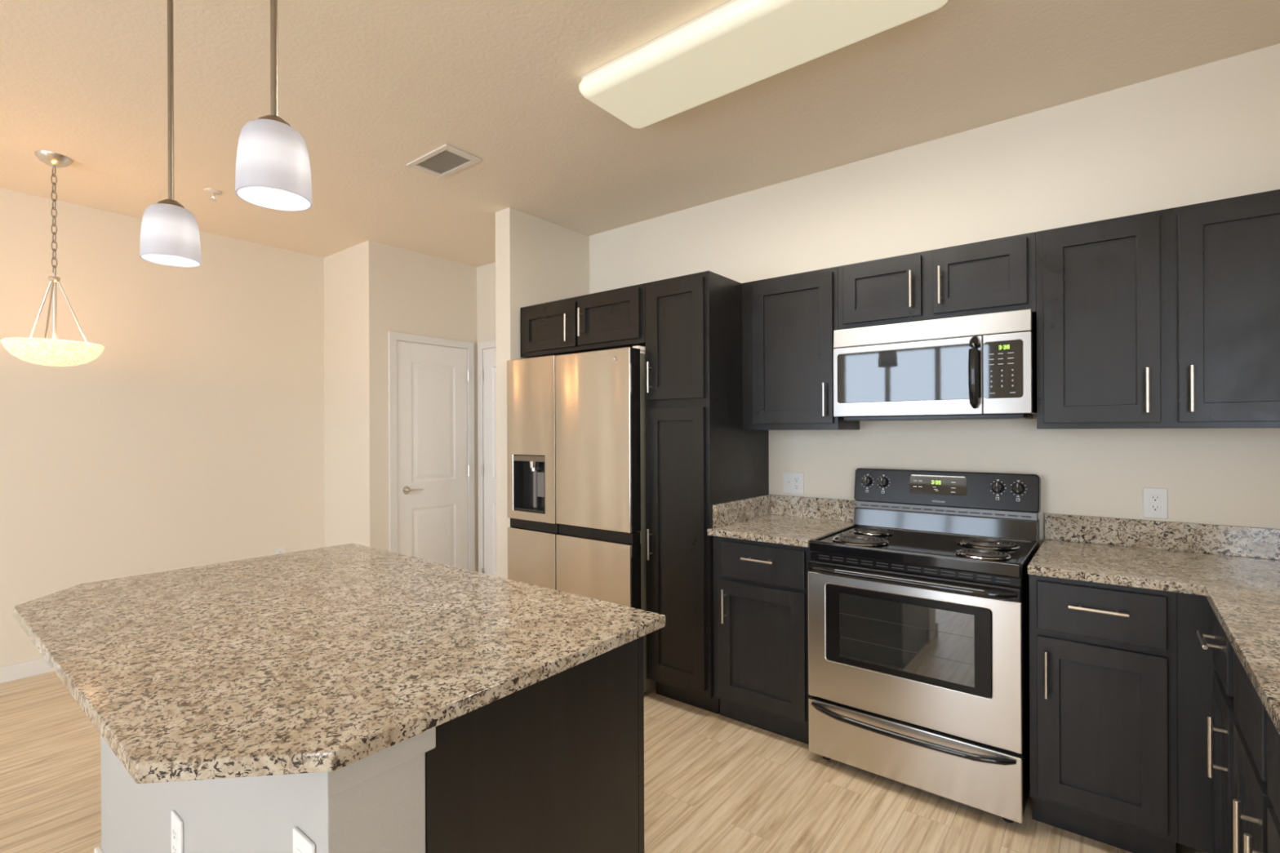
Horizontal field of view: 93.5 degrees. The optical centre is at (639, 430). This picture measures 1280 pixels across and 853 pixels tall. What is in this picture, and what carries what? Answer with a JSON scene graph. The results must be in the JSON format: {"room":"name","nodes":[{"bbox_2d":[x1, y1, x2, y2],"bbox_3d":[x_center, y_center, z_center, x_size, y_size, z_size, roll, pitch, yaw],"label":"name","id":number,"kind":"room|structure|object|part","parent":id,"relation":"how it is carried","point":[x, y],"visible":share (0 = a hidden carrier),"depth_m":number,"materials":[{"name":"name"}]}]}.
{"room":"kitchen","nodes":[
{"label":"kitchen","id":0,"kind":"room"},
{"bbox_2d":[0,188,324,666],"bbox_3d":[-4.072,0.027,2.750,0.120,2.735,7.120,0,0,38],"label":"wall","id":1,"kind":"structure","parent":0,"point":[194,437],"depth_m":3.82,"materials":[{"name":"beige paint"}]},
{"bbox_2d":[0,657,53,683],"bbox_3d":[-4.336,1.351,2.302,0.014,0.090,6.083,0,0,38],"label":"baseboard","id":2,"kind":"structure","parent":1,"relation":"attached to","point":[24,669],"depth_m":3.39,"materials":[{"name":"white"}]},
{"bbox_2d":[275,546,285,554],"bbox_3d":[-2.650,0.915,4.439,0.009,0.116,0.072,0,0,38],"label":"wall outlet","id":3,"kind":"object","parent":1,"relation":"attached to","point":[278,550],"visible":0.41,"depth_m":4.43,"materials":[{"name":"white plastic"}]},
{"bbox_2d":[101,736,425,852],"bbox_3d":[-1.025,0.940,1.463,1.530,0.884,0.168,0,0,38],"label":"wall","id":4,"kind":"structure","parent":0,"point":[384,812],"depth_m":1.07,"materials":[{"name":"grey paint"}]},
{"bbox_2d":[93,846,103,852],"bbox_3d":[-1.080,1.337,1.391,1.558,0.090,0.014,0,0,38],"label":"baseboard","id":5,"kind":"structure","parent":4,"relation":"attached to","point":[97,850],"depth_m":1.86,"materials":[{"name":"white"}]},
{"bbox_2d":[171,809,183,852],"bbox_3d":[-1.061,0.940,1.378,0.072,0.116,0.009,0,0,38],"label":"wall outlet","id":6,"kind":"object","parent":4,"relation":"attached to","point":[177,824],"visible":1,"depth_m":1.37,"materials":[{"name":"white plastic"}]},
{"bbox_2d":[172,826,177,852],"bbox_3d":[-1.062,0.940,1.376,0.033,0.072,0.002,0,0,38],"label":"receptacle","id":7,"kind":"object","parent":6,"relation":"attached to","point":[175,828],"depth_m":1.37,"materials":[{"name":"white plastic"}]},
{"bbox_2d":[293,826,315,852],"bbox_3d":[-0.540,0.708,0.966,0.072,0.116,0.008,0,0,38],"label":"wall outlet","id":8,"kind":"object","parent":4,"relation":"attached to","point":[302,843],"visible":1,"depth_m":0.97,"materials":[{"name":"white plastic"}]},
{"bbox_2d":[296,847,302,852],"bbox_3d":[-0.542,0.708,0.963,0.033,0.067,0.002,0,0,38],"label":"switch","id":9,"kind":"object","parent":8,"relation":"attached to","point":[299,850],"depth_m":0.97,"materials":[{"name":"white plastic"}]},
{"bbox_2d":[323,726,435,797],"bbox_3d":[-0.420,0.526,0.985,0.015,0.060,0.186,0,0,38],"label":"trim","id":10,"kind":"structure","parent":4,"relation":"attached to","point":[335,782],"depth_m":0.97,"materials":[{"name":"grey paint"}]},
{"bbox_2d":[324,240,477,571],"bbox_3d":[-1.903,0.019,4.836,0.695,2.735,0.917,0,0,38],"label":"wall","id":11,"kind":"structure","parent":0,"point":[372,290],"depth_m":4.46,"materials":[{"name":"beige paint"}]},
{"bbox_2d":[388,331,475,571],"bbox_3d":[-1.570,0.332,4.637,0.069,2.107,0.735,0,0,38],"label":"door","id":12,"kind":"structure","parent":11,"relation":"in","point":[432,494],"depth_m":4.63,"materials":[{"name":"white wood"}]},
{"bbox_3d":[-1.687,0.441,4.481,0.060,0.062,0.142,0,0,38],"label":"lever handle","id":13,"kind":"part","parent":12,"relation":"part of","materials":[{"name":"silver metal"}]},
{"bbox_2d":[495,207,589,578],"bbox_3d":[-0.621,0.014,3.959,0.139,2.735,0.700,0,0,38],"label":"wall","id":14,"kind":"structure","parent":0,"point":[538,260],"depth_m":3.71,"materials":[{"name":"beige paint"}]},
{"bbox_2d":[0,671,1207,852],"bbox_3d":[-0.826,1.431,0.109,8.540,0.100,7.300,0,0,38],"label":"floor","id":15,"kind":"structure","parent":0,"point":[714,783],"depth_m":2.26,"materials":[{"name":"brown wood"}]},
{"bbox_2d":[425,635,644,852],"bbox_3d":[-0.751,0.940,1.786,1.498,0.882,0.675,0,0,38],"label":"base cabinet","id":16,"kind":"object","parent":15,"relation":"on","point":[555,763],"visible":0.27,"depth_m":1.28,"materials":[{"name":"black wood"}]},
{"bbox_2d":[13,542,665,783],"bbox_3d":[-0.879,0.482,1.622,1.613,0.030,1.007,0,0,38],"label":"countertop","id":17,"kind":"structure","parent":16,"relation":"on","point":[331,658],"depth_m":1.27,"materials":[{"name":"stone"}]},
{"bbox_3d":[-0.583,0.909,1.998,1.498,0.822,0.023,0,0,38],"label":"frame","id":18,"kind":"part","parent":16,"relation":"part of","materials":[{"name":"black wood"}]},
{"bbox_2d":[506,346,656,693],"bbox_3d":[-0.199,0.466,3.578,0.950,1.797,0.717,0,0,38],"label":"refrigerator","id":19,"kind":"object","parent":15,"relation":"on","point":[576,422],"visible":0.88,"depth_m":3.22,"materials":[{"name":"silver metal"}]},
{"bbox_2d":[506,355,558,590],"bbox_3d":[-0.605,0.436,3.500,0.410,1.710,0.086,0,0,38],"label":"freezer","id":20,"kind":"object","parent":19,"relation":"in","point":[532,382],"depth_m":3.47,"materials":[{"name":"silver metal"}]},
{"bbox_3d":[-0.255,0.048,3.175,0.534,0.931,0.014,0,0,38],"label":"fridge door","id":21,"kind":"part","parent":19,"relation":"part of","materials":[{"name":"silver metal"}]},
{"bbox_3d":[-0.251,0.931,3.175,0.534,0.716,0.014,0,0,38],"label":"door","id":22,"kind":"part","parent":19,"relation":"part of","materials":[{"name":"silver metal"}]},
{"bbox_3d":[-0.226,0.546,3.209,0.532,0.055,0.060,0,0,38],"label":"pocket handle","id":23,"kind":"part","parent":19,"relation":"part of","materials":[{"name":"black plastic"}]},
{"bbox_2d":[644,271,768,714],"bbox_3d":[0.356,0.308,3.200,0.384,2.138,0.676,0,0,38],"label":"pantry cabinet","id":24,"kind":"object","parent":15,"relation":"on","point":[700,456],"visible":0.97,"depth_m":2.97,"materials":[{"name":"black wood"}]},
{"bbox_3d":[0.049,0.572,3.036,0.012,0.155,0.036,0,0,38],"label":"handle","id":25,"kind":"part","parent":24,"relation":"part of","materials":[{"name":"silver metal"}]},
{"bbox_3d":[0.047,-0.269,3.035,0.012,0.155,0.036,0,0,38],"label":"handle","id":26,"kind":"part","parent":24,"relation":"part of","materials":[{"name":"silver metal"}]},
{"bbox_3d":[0.174,-0.446,2.970,0.334,0.578,0.020,0,0,38],"label":"door","id":27,"kind":"part","parent":24,"relation":"part of","materials":[{"name":"black wood"}]},
{"bbox_3d":[0.178,0.562,2.970,0.334,1.350,0.020,0,0,38],"label":"door","id":28,"kind":"part","parent":24,"relation":"part of","materials":[{"name":"black wood"}]},
{"bbox_2d":[712,535,812,744],"bbox_3d":[0.711,0.934,2.935,0.493,0.882,0.653,0,0,38],"label":"base cabinet","id":29,"kind":"object","parent":15,"relation":"on","point":[761,588],"visible":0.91,"depth_m":2.71,"materials":[{"name":"painted wood"}]},
{"bbox_3d":[0.389,0.814,2.796,0.012,0.155,0.036,0,0,38],"label":"handle","id":30,"kind":"part","parent":29,"relation":"part of","materials":[{"name":"silver metal"}]},
{"bbox_3d":[0.525,0.579,2.688,0.155,0.012,0.036,0,0,38],"label":"handle","id":31,"kind":"part","parent":29,"relation":"part of","materials":[{"name":"silver metal"}]},
{"bbox_3d":[0.541,0.973,2.712,0.427,0.546,0.020,0,0,38],"label":"door","id":32,"kind":"part","parent":29,"relation":"part of","materials":[{"name":"wood"}]},
{"bbox_3d":[0.547,0.598,2.706,0.408,0.165,0.020,0,0,38],"label":"drawer","id":33,"kind":"part","parent":29,"relation":"part of","materials":[{"name":"wood"}]},
{"bbox_2d":[707,494,856,546],"bbox_3d":[0.712,0.422,2.939,0.496,0.138,0.647,0,0,38],"label":"countertop","id":34,"kind":"structure","parent":29,"relation":"on","point":[788,520],"depth_m":3.03,"materials":[{"name":"stone"}]},
{"bbox_2d":[808,468,1040,823],"bbox_3d":[1.183,0.779,2.510,0.763,1.189,0.729,0,0,38],"label":"electric range","id":35,"kind":"object","parent":15,"relation":"on","point":[918,606],"visible":1,"depth_m":2.29,"materials":[{"name":"silver metal"}]},
{"bbox_3d":[0.918,0.459,2.508,0.216,0.005,0.216,0,0,38],"label":"burner","id":36,"kind":"part","parent":35,"relation":"part of","materials":[{"name":"black metal"}]},
{"bbox_3d":[1.098,0.244,2.919,0.046,0.046,0.031,0,-9,38],"label":"knob","id":37,"kind":"part","parent":35,"relation":"part of","materials":[{"name":"black plastic"}]},
{"bbox_3d":[1.056,0.459,2.721,0.164,0.005,0.164,0,0,38],"label":"burner","id":38,"kind":"part","parent":35,"relation":"part of","materials":[{"name":"black metal"}]},
{"bbox_3d":[1.157,0.244,2.873,0.046,0.046,0.031,0,-9,38],"label":"knob","id":39,"kind":"part","parent":35,"relation":"part of","materials":[{"name":"black plastic"}]},
{"bbox_3d":[0.977,0.559,2.251,0.735,0.032,0.067,0,0,38],"label":"handle","id":40,"kind":"part","parent":35,"relation":"part of","materials":[{"name":"black"}]},
{"bbox_3d":[0.982,1.135,2.253,0.723,0.034,0.060,0,0,38],"label":"handle","id":41,"kind":"part","parent":35,"relation":"part of","materials":[{"name":"black"}]},
{"bbox_3d":[1.004,0.841,2.283,0.756,0.514,0.027,0,0,38],"label":"oven door","id":42,"kind":"part","parent":35,"relation":"part of","materials":[{"name":"silver metal"}]},
{"bbox_3d":[1.006,1.223,2.283,0.756,0.222,0.027,0,0,38],"label":"drawer","id":43,"kind":"part","parent":35,"relation":"part of","materials":[{"name":"silver metal"}]},
{"bbox_2d":[808,524,1038,578],"bbox_3d":[1.171,0.480,2.495,0.756,0.051,0.560,0,0,38],"label":"cooktop","id":44,"kind":"object","parent":35,"relation":"in","point":[951,551],"depth_m":2.38,"materials":[{"name":"black metal"}]},
{"bbox_3d":[1.352,0.247,2.736,0.237,0.083,0.003,0,-9,38],"label":"display panel","id":45,"kind":"part","parent":35,"relation":"part of","materials":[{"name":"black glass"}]},
{"bbox_3d":[1.354,0.207,2.740,0.223,0.003,0.001,0,-9,38],"label":"display trim","id":46,"kind":"part","parent":35,"relation":"part of","materials":[{"name":"silver metal"}]},
{"bbox_3d":[1.378,0.268,2.759,0.763,0.162,0.072,0,-9,38],"label":"control panel","id":47,"kind":"part","parent":35,"relation":"part of","materials":[{"name":"black plastic"}]},
{"bbox_3d":[1.264,0.458,2.221,0.172,0.005,0.172,0,0,38],"label":"burner","id":48,"kind":"part","parent":35,"relation":"part of","materials":[{"name":"black metal"}]},
{"bbox_3d":[1.398,0.457,2.421,0.216,0.005,0.216,0,0,38],"label":"burner","id":49,"kind":"part","parent":35,"relation":"part of","materials":[{"name":"black metal"}]},
{"bbox_3d":[1.530,0.243,2.578,0.046,0.046,0.031,0,-9,38],"label":"knob","id":50,"kind":"part","parent":35,"relation":"part of","materials":[{"name":"black plastic"}]},
{"bbox_3d":[1.588,0.242,2.531,0.046,0.046,0.031,0,-9,38],"label":"knob","id":51,"kind":"part","parent":35,"relation":"part of","materials":[{"name":"black plastic"}]},
{"bbox_2d":[1028,574,1177,852],"bbox_3d":[1.667,0.930,2.179,0.383,0.882,0.653,0,0,38],"label":"base cabinet","id":52,"kind":"object","parent":15,"relation":"on","point":[1104,758],"visible":0.94,"depth_m":1.95,"materials":[{"name":"painted wood"}]},
{"bbox_3d":[1.366,0.817,2.023,0.012,0.155,0.036,0,0,38],"label":"handle","id":53,"kind":"part","parent":52,"relation":"part of","materials":[{"name":"silver metal"}]},
{"bbox_3d":[1.474,0.578,1.937,0.155,0.012,0.036,0,0,38],"label":"handle","id":54,"kind":"part","parent":52,"relation":"part of","materials":[{"name":"silver metal"}]},
{"bbox_3d":[1.492,0.593,1.958,0.335,0.163,0.020,0,0,38],"label":"drawer","id":55,"kind":"part","parent":52,"relation":"part of","materials":[{"name":"wood"}]},
{"bbox_3d":[1.493,0.972,1.958,0.335,0.544,0.020,0,0,38],"label":"door","id":56,"kind":"part","parent":52,"relation":"part of","materials":[{"name":"wood"}]},
{"bbox_2d":[1177,592,1238,852],"bbox_3d":[1.984,0.929,1.695,0.712,0.882,1.017,0,0,38],"label":"base cabinet","id":57,"kind":"object","parent":15,"relation":"on","point":[1206,717],"visible":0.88,"depth_m":1.81,"materials":[{"name":"painted wood"}]},
{"bbox_2d":[1027,513,1279,734],"bbox_3d":[1.560,0.418,1.470,1.097,0.138,1.899,0,0,38],"label":"countertop","id":58,"kind":"structure","parent":57,"relation":"on","point":[1236,568],"depth_m":2.04,"materials":[{"name":"stone"}]},
{"bbox_3d":[1.592,0.588,1.688,0.036,0.012,0.155,0,0,38],"label":"handle","id":59,"kind":"part","parent":57,"relation":"part of","materials":[{"name":"silver metal"}]},
{"bbox_3d":[1.475,0.812,1.539,0.036,0.155,0.012,0,0,38],"label":"handle","id":60,"kind":"part","parent":57,"relation":"part of","materials":[{"name":"silver metal"}]},
{"bbox_3d":[1.583,0.591,1.631,0.020,0.160,0.290,0,0,38],"label":"drawer","id":61,"kind":"part","parent":57,"relation":"part of","materials":[{"name":"wood"}]},
{"bbox_3d":[1.575,0.970,1.619,0.020,0.547,0.320,0,0,38],"label":"door","id":62,"kind":"part","parent":57,"relation":"part of","materials":[{"name":"wood"}]},
{"bbox_2d":[1232,648,1279,852],"bbox_3d":[1.416,0.931,0.948,0.676,0.882,0.859,0,0,38],"label":"base cabinet","id":63,"kind":"object","parent":15,"relation":"on","point":[1256,739],"visible":0.87,"depth_m":1.20,"materials":[{"name":"painted wood"}]},
{"bbox_3d":[1.205,0.818,1.198,0.036,0.155,0.012,0,0,38],"label":"handle","id":64,"kind":"part","parent":63,"relation":"part of","materials":[{"name":"silver metal"}]},
{"bbox_3d":[1.313,0.592,1.290,0.020,0.160,0.360,0,0,38],"label":"drawer","id":65,"kind":"part","parent":63,"relation":"part of","materials":[{"name":"wood"}]},
{"bbox_3d":[1.124,0.818,1.096,0.036,0.155,0.012,0,0,38],"label":"handle","id":66,"kind":"part","parent":63,"relation":"part of","materials":[{"name":"silver metal"}]},
{"bbox_3d":[1.314,0.971,1.290,0.020,0.547,0.360,0,0,38],"label":"door","id":67,"kind":"part","parent":63,"relation":"part of","materials":[{"name":"wood"}]},
{"bbox_3d":[1.058,0.593,0.969,0.020,0.160,0.360,0,0,38],"label":"drawer","id":68,"kind":"part","parent":63,"relation":"part of","materials":[{"name":"wood"}]},
{"bbox_3d":[1.060,0.972,0.969,0.020,0.547,0.360,0,0,38],"label":"door","id":69,"kind":"part","parent":63,"relation":"part of","materials":[{"name":"wood"}]},
{"bbox_2d":[0,0,1279,267],"bbox_3d":[-0.837,-1.404,0.110,8.540,0.100,7.300,0,0,38],"label":"ceiling","id":70,"kind":"structure","parent":0,"point":[371,88],"depth_m":2.44,"materials":[{"name":"beige paint"}]},
{"bbox_2d":[0,151,104,366],"bbox_3d":[-2.878,-0.831,2.958,0.366,1.028,0.366,0,0,38],"label":"chandelier","id":71,"kind":"object","parent":70,"relation":"hanging from","point":[53,352],"visible":1,"depth_m":2.91,"materials":[{"name":"white glass"}]},
{"bbox_3d":[-2.950,-0.582,2.958,0.126,0.321,0.008,0,0,0],"label":"rod","id":72,"kind":"part","parent":71,"relation":"part of","materials":[{"name":"silver metal"}]},
{"bbox_3d":[-2.841,-0.582,2.896,0.008,0.321,0.127,0,0,-30],"label":"rod","id":73,"kind":"part","parent":71,"relation":"part of","materials":[{"name":"silver metal"}]},
{"bbox_3d":[-2.876,-0.373,2.958,0.366,0.113,0.366,0,0,38],"label":"lamp shade","id":74,"kind":"part","parent":71,"relation":"part of","materials":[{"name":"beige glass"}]},
{"bbox_3d":[-2.879,-1.030,2.958,0.019,0.546,0.018,0,0,-27],"label":"chain","id":75,"kind":"part","parent":71,"relation":"part of","materials":[{"name":"silver metal"}]},
{"bbox_3d":[-2.877,-0.552,2.958,0.016,0.365,0.016,0,0,38],"label":"stem","id":76,"kind":"part","parent":71,"relation":"part of","materials":[{"name":"silver metal"}]},
{"bbox_3d":[-2.841,-0.582,3.021,0.008,0.321,0.127,0,0,30],"label":"rod","id":77,"kind":"part","parent":71,"relation":"part of","materials":[{"name":"silver metal"}]},
{"bbox_2d":[139,0,201,267],"bbox_3d":[-1.331,-0.917,1.707,0.138,0.870,0.138,0,0,38],"label":"pendant lamp","id":78,"kind":"object","parent":70,"relation":"hanging from","point":[170,236],"visible":1,"depth_m":1.69,"materials":[{"name":"white glass"}]},
{"bbox_3d":[-1.330,-0.557,1.707,0.138,0.150,0.138,0,0,38],"label":"lamp shade","id":79,"kind":"part","parent":78,"relation":"part of","materials":[{"name":"white glass"}]},
{"bbox_3d":[-1.331,-0.988,1.707,0.013,0.676,0.013,0,0,-18],"label":"rod","id":80,"kind":"part","parent":78,"relation":"part of","materials":[{"name":"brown metal"}]},
{"bbox_2d":[204,188,222,201],"bbox_3d":[-2.401,-1.321,3.388,0.084,0.052,0.084,0,0,38],"label":"sprinkler","id":81,"kind":"object","parent":70,"relation":"attached to","point":[213,192],"visible":1,"depth_m":3.38,"materials":[{"name":"beige metal"}]},
{"bbox_2d":[235,0,312,211],"bbox_3d":[-0.766,-0.919,1.260,0.138,0.870,0.138,0,0,38],"label":"pendant lamp","id":82,"kind":"object","parent":70,"relation":"hanging from","point":[273,172],"visible":1,"depth_m":1.22,"materials":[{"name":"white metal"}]},
{"bbox_3d":[-0.765,-0.559,1.260,0.138,0.150,0.138,0,0,38],"label":"lamp shade","id":83,"kind":"part","parent":82,"relation":"part of","materials":[{"name":"white glass"}]},
{"bbox_3d":[-0.767,-0.990,1.260,0.013,0.676,0.013,0,0,-18],"label":"rod","id":84,"kind":"part","parent":82,"relation":"part of","materials":[{"name":"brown metal"}]},
{"bbox_2d":[406,143,481,178],"bbox_3d":[-0.986,-1.347,3.023,0.350,0.010,0.204,0,0,38],"label":"ceiling vent","id":85,"kind":"object","parent":70,"relation":"in","point":[446,160],"visible":1,"depth_m":3.02,"materials":[{"name":"beige metal"}]},
{"bbox_2d":[578,0,947,128],"bbox_3d":[0.352,-1.317,2.064,1.240,0.082,0.380,0,0,38],"label":"ceiling light","id":86,"kind":"object","parent":70,"relation":"attached to","point":[735,45],"visible":1,"depth_m":2.03,"materials":[{"name":"beige plastic"}]},
{"bbox_2d":[476,43,1279,572],"bbox_3d":[0.382,0.009,3.689,5.700,2.735,0.120,0,0,38],"label":"wall","id":87,"kind":"structure","parent":0,"point":[1211,131],"depth_m":2.60,"materials":[{"name":"beige paint"}]},
{"bbox_2d":[477,340,497,576],"bbox_3d":[-0.998,0.329,4.660,0.874,2.107,0.069,0,0,38],"label":"door","id":88,"kind":"structure","parent":87,"relation":"in","point":[486,364],"depth_m":4.88,"materials":[{"name":"white wood"}]},
{"bbox_3d":[-0.979,0.355,4.683,0.750,2.035,0.009,0,0,38],"label":"panel","id":89,"kind":"part","parent":88,"relation":"part of","materials":[{"name":"white"}]},
{"bbox_2d":[520,283,645,358],"bbox_3d":[-0.180,-0.606,3.622,0.970,0.306,0.676,0,0,38],"label":"upper cabinet","id":90,"kind":"object","parent":87,"relation":"attached to","point":[615,318],"visible":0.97,"depth_m":3.33,"materials":[{"name":"black wood"}]},
{"bbox_3d":[-0.534,-0.600,3.529,0.447,0.250,0.020,0,0,38],"label":"door","id":91,"kind":"part","parent":90,"relation":"part of","materials":[{"name":"black wood"}]},
{"bbox_3d":[-0.416,-0.582,3.401,0.012,0.155,0.036,0,0,38],"label":"handle","id":92,"kind":"part","parent":90,"relation":"part of","materials":[{"name":"silver metal"}]},
{"bbox_3d":[-0.332,-0.600,3.334,0.012,0.155,0.036,0,0,38],"label":"handle","id":93,"kind":"part","parent":90,"relation":"part of","materials":[{"name":"silver metal"}]},
{"bbox_3d":[-0.173,-0.607,3.244,0.436,0.256,0.020,0,0,38],"label":"door","id":94,"kind":"part","parent":90,"relation":"part of","materials":[{"name":"black wood"}]},
{"bbox_2d":[782,471,803,494],"bbox_3d":[0.827,0.283,3.255,0.118,0.116,0.009,0,0,38],"label":"wall outlet","id":95,"kind":"object","parent":87,"relation":"attached to","point":[793,482],"visible":1,"depth_m":3.25,"materials":[{"name":"white plastic"}]},
{"bbox_2d":[794,476,799,489],"bbox_3d":[0.844,0.283,3.239,0.033,0.072,0.002,0,0,38],"label":"receptacle","id":96,"kind":"object","parent":95,"relation":"attached to","point":[797,479],"depth_m":3.24,"materials":[{"name":"white plastic"}]},
{"bbox_2d":[742,266,859,430],"bbox_3d":[0.799,-0.383,3.050,0.501,0.759,0.359,0,0,38],"label":"upper cabinet","id":97,"kind":"object","parent":87,"relation":"attached to","point":[789,322],"visible":0.96,"depth_m":2.93,"materials":[{"name":"black wood"}]},
{"bbox_3d":[0.736,-0.386,2.930,0.413,0.704,0.020,0,0,38],"label":"door","id":98,"kind":"part","parent":97,"relation":"part of","materials":[{"name":"black wood"}]},
{"bbox_3d":[0.857,-0.145,2.799,0.012,0.155,0.036,0,0,38],"label":"handle","id":99,"kind":"part","parent":97,"relation":"part of","materials":[{"name":"silver metal"}]},
{"bbox_2d":[771,494,856,521],"bbox_3d":[0.914,0.406,3.178,0.476,0.108,0.020,0,0,38],"label":"backsplash","id":100,"kind":"structure","parent":87,"relation":"attached to","point":[839,509],"depth_m":3.16,"materials":[{"name":"stone"}]},
{"bbox_2d":[837,231,1036,329],"bbox_3d":[1.298,-0.611,2.654,0.772,0.308,0.359,0,0,38],"label":"upper cabinet","id":101,"kind":"object","parent":87,"relation":"attached to","point":[998,275],"visible":0.95,"depth_m":2.51,"materials":[{"name":"black wood"}]},
{"bbox_3d":[1.067,-0.618,2.667,0.335,0.256,0.020,0,0,38],"label":"door","id":102,"kind":"part","parent":101,"relation":"part of","materials":[{"name":"black wood"}]},
{"bbox_3d":[1.153,-0.602,2.563,0.012,0.155,0.036,0,0,38],"label":"handle","id":103,"kind":"part","parent":101,"relation":"part of","materials":[{"name":"silver metal"}]},
{"bbox_2d":[833,309,1036,421],"bbox_3d":[1.271,-0.251,2.614,0.752,0.408,0.456,0,0,38],"label":"microwave","id":104,"kind":"object","parent":101,"relation":"attached to","point":[980,366],"visible":1,"depth_m":2.45,"materials":[{"name":"silver metal"}]},
{"bbox_3d":[1.111,-0.217,2.542,0.590,0.305,0.027,0,0,38],"label":"door","id":105,"kind":"part","parent":104,"relation":"part of","materials":[{"name":"silver metal"}]},
{"bbox_3d":[1.174,-0.414,2.492,0.752,0.081,0.027,0,0,38],"label":"vent panel","id":106,"kind":"part","parent":104,"relation":"part of","materials":[{"name":"silver metal"}]},
{"bbox_3d":[1.298,-0.229,2.341,0.033,0.285,0.061,0,0,38],"label":"handle","id":107,"kind":"part","parent":104,"relation":"part of","materials":[{"name":"black plastic"}]},
{"bbox_3d":[1.407,-0.218,2.308,0.159,0.305,0.027,0,0,38],"label":"control panel","id":108,"kind":"part","parent":104,"relation":"part of","materials":[{"name":"silver metal"}]},
{"bbox_3d":[1.241,-0.602,2.494,0.012,0.155,0.036,0,0,38],"label":"handle","id":109,"kind":"part","parent":101,"relation":"part of","materials":[{"name":"silver metal"}]},
{"bbox_3d":[1.366,-0.620,2.431,0.334,0.256,0.020,0,0,38],"label":"door","id":110,"kind":"part","parent":101,"relation":"part of","materials":[{"name":"black wood"}]},
{"bbox_2d":[1142,487,1167,518],"bbox_3d":[1.995,0.280,2.331,0.072,0.116,0.009,0,0,38],"label":"wall outlet","id":111,"kind":"object","parent":87,"relation":"attached to","point":[1154,500],"visible":1,"depth_m":2.33,"materials":[{"name":"white plastic"}]},
{"bbox_2d":[1149,493,1160,511],"bbox_3d":[1.993,0.280,2.329,0.033,0.067,0.003,0,0,38],"label":"receptacle","id":112,"kind":"object","parent":111,"relation":"attached to","point":[1154,499],"depth_m":2.33,"materials":[{"name":"white plastic"}]},
{"bbox_2d":[1035,189,1279,429],"bbox_3d":[2.032,-0.388,2.074,1.096,0.759,0.359,0,0,38],"label":"upper cabinet","id":113,"kind":"object","parent":87,"relation":"attached to","point":[1166,318],"visible":1,"depth_m":2.08,"materials":[{"name":"black wood"}]},
{"bbox_3d":[1.670,-0.389,2.190,0.336,0.720,0.020,0,0,38],"label":"door","id":114,"kind":"part","parent":113,"relation":"part of","materials":[{"name":"black wood"}]},
{"bbox_3d":[1.758,-0.141,2.086,0.012,0.155,0.036,0,0,38],"label":"handle","id":115,"kind":"part","parent":113,"relation":"part of","materials":[{"name":"silver metal"}]},
{"bbox_3d":[1.848,-0.141,2.015,0.012,0.155,0.036,0,0,38],"label":"handle","id":116,"kind":"part","parent":113,"relation":"part of","materials":[{"name":"silver metal"}]},
{"bbox_3d":[1.971,-0.390,1.953,0.336,0.720,0.020,0,0,38],"label":"door","id":117,"kind":"part","parent":113,"relation":"part of","materials":[{"name":"black wood"}]},
{"bbox_2d":[1044,513,1279,559],"bbox_3d":[2.142,0.401,2.207,1.096,0.108,0.020,0,0,38],"label":"backsplash","id":118,"kind":"structure","parent":87,"relation":"attached to","point":[1211,539],"depth_m":2.30,"materials":[{"name":"stone"}]}
]}

